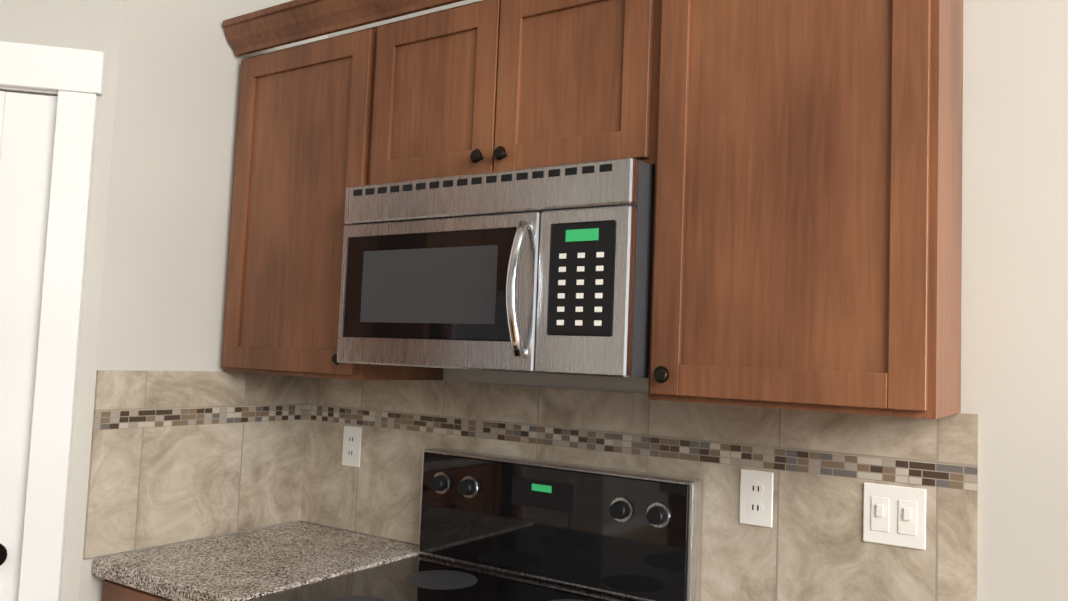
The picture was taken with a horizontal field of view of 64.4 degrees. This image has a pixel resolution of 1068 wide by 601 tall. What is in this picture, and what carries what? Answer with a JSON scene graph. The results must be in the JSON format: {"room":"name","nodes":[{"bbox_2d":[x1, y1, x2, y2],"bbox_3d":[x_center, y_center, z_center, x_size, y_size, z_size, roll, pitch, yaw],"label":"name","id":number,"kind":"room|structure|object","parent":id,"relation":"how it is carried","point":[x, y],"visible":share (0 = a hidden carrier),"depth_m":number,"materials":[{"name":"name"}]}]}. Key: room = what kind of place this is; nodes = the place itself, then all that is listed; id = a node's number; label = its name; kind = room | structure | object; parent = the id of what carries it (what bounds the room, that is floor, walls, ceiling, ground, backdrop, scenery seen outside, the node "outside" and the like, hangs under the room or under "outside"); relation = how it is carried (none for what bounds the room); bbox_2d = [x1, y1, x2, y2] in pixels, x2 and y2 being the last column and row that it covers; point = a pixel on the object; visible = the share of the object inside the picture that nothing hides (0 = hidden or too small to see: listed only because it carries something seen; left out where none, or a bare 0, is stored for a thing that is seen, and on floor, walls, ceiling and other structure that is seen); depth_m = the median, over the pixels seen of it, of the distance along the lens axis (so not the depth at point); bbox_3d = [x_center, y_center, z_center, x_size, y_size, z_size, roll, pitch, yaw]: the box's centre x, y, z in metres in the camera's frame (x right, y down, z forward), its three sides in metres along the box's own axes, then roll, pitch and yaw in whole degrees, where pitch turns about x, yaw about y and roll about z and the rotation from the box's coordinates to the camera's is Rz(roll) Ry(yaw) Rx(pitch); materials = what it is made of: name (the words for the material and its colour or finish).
{"room":"kitchen","nodes":[
{"label":"kitchen","id":0,"kind":"room"},
{"bbox_2d":[0,0,122,600],"bbox_3d":[-1.478,-0.132,2.027,0.863,3.300,0.100,3,-4,-12],"label":"wall","id":1,"kind":"structure","parent":0,"point":[94,25],"depth_m":2.06,"materials":[{"name":"paint"}]},
{"bbox_2d":[0,91,56,600],"bbox_3d":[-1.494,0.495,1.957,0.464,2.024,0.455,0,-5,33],"label":"pantry door","id":2,"kind":"structure","parent":1,"relation":"in","point":[27,126],"depth_m":2.03,"materials":[{"name":"white wood"}]},
{"bbox_2d":[0,41,105,600],"bbox_3d":[-1.499,0.443,1.978,0.804,2.145,0.122,3,-4,-12],"label":"door frame","id":3,"kind":"structure","parent":1,"relation":"attached to","point":[73,78],"depth_m":2.03,"materials":[{"name":"white wood"}]},
{"bbox_2d":[79,0,327,600],"bbox_3d":[-0.905,-0.086,2.373,0.100,3.300,0.670,0,-5,33],"label":"wall","id":4,"kind":"structure","parent":0,"point":[165,272],"depth_m":2.21,"materials":[{"name":"paint"}]},
{"bbox_2d":[300,0,1067,600],"bbox_3d":[1.410,0.177,1.307,7.500,2.820,0.120,0,-5,33],"label":"wall","id":5,"kind":"structure","parent":0,"point":[1014,264],"depth_m":1.59,"materials":[{"name":"paint"}]},
{"bbox_2d":[222,0,442,379],"bbox_3d":[-0.537,-0.274,2.350,0.518,0.962,0.332,0,-5,33],"label":"upper cabinet","id":6,"kind":"object","parent":5,"relation":"attached to","point":[303,121],"depth_m":2.21,"materials":[{"name":"brown wood"}]},
{"bbox_2d":[366,0,657,184],"bbox_3d":[0.009,-0.505,2.014,0.764,0.502,0.332,0,-5,33],"label":"upper cabinet","id":7,"kind":"object","parent":5,"relation":"attached to","point":[483,86],"depth_m":1.85,"materials":[{"name":"brown wood"}]},
{"bbox_2d":[337,157,654,377],"bbox_3d":[-0.046,-0.050,1.929,0.754,0.414,0.459,0,-5,33],"label":"microwave","id":8,"kind":"object","parent":7,"relation":"attached to","point":[546,269],"visible":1,"depth_m":1.73,"materials":[{"name":"grey metal"}]},
{"bbox_2d":[83,370,977,600],"bbox_3d":[-0.117,0.415,1.811,1.830,0.448,0.668,0,-5,33],"label":"backsplash","id":9,"kind":"structure","parent":5,"relation":"attached to","point":[802,505],"depth_m":2.05,"materials":[{"name":"tile"}]},
{"bbox_2d":[648,0,962,418],"bbox_3d":[0.531,-0.278,1.651,0.506,0.962,0.332,0,-5,33],"label":"upper cabinet","id":10,"kind":"object","parent":5,"relation":"attached to","point":[802,158],"depth_m":1.50,"materials":[{"name":"brown wood"}]},
{"bbox_3d":[-0.609,1.343,-1.675,7.620,0.060,7.120,0,-5,33],"label":"floor","id":11,"kind":"structure","parent":0,"visible":0},
{"bbox_2d":[102,580,171,600],"bbox_3d":[-0.682,1.120,2.123,0.516,0.880,0.654,0,-5,33],"label":"base cabinet","id":12,"kind":"object","parent":11,"relation":"on","point":[112,591],"visible":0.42,"depth_m":1.99,"materials":[{"name":"brown wood"}]},
{"bbox_2d":[93,521,419,600],"bbox_3d":[-0.661,0.662,2.156,0.517,0.040,0.646,0,-5,33],"label":"countertop","id":13,"kind":"structure","parent":12,"relation":"on","point":[246,565],"depth_m":2.06,"materials":[{"name":"stone"}]},
{"bbox_2d":[245,448,702,600],"bbox_3d":[-0.164,0.960,1.742,0.762,1.190,0.728,0,-5,33],"label":"range","id":14,"kind":"object","parent":11,"relation":"on","point":[494,527],"visible":1,"depth_m":1.97,"materials":[{"name":"black metal"}]}
]}

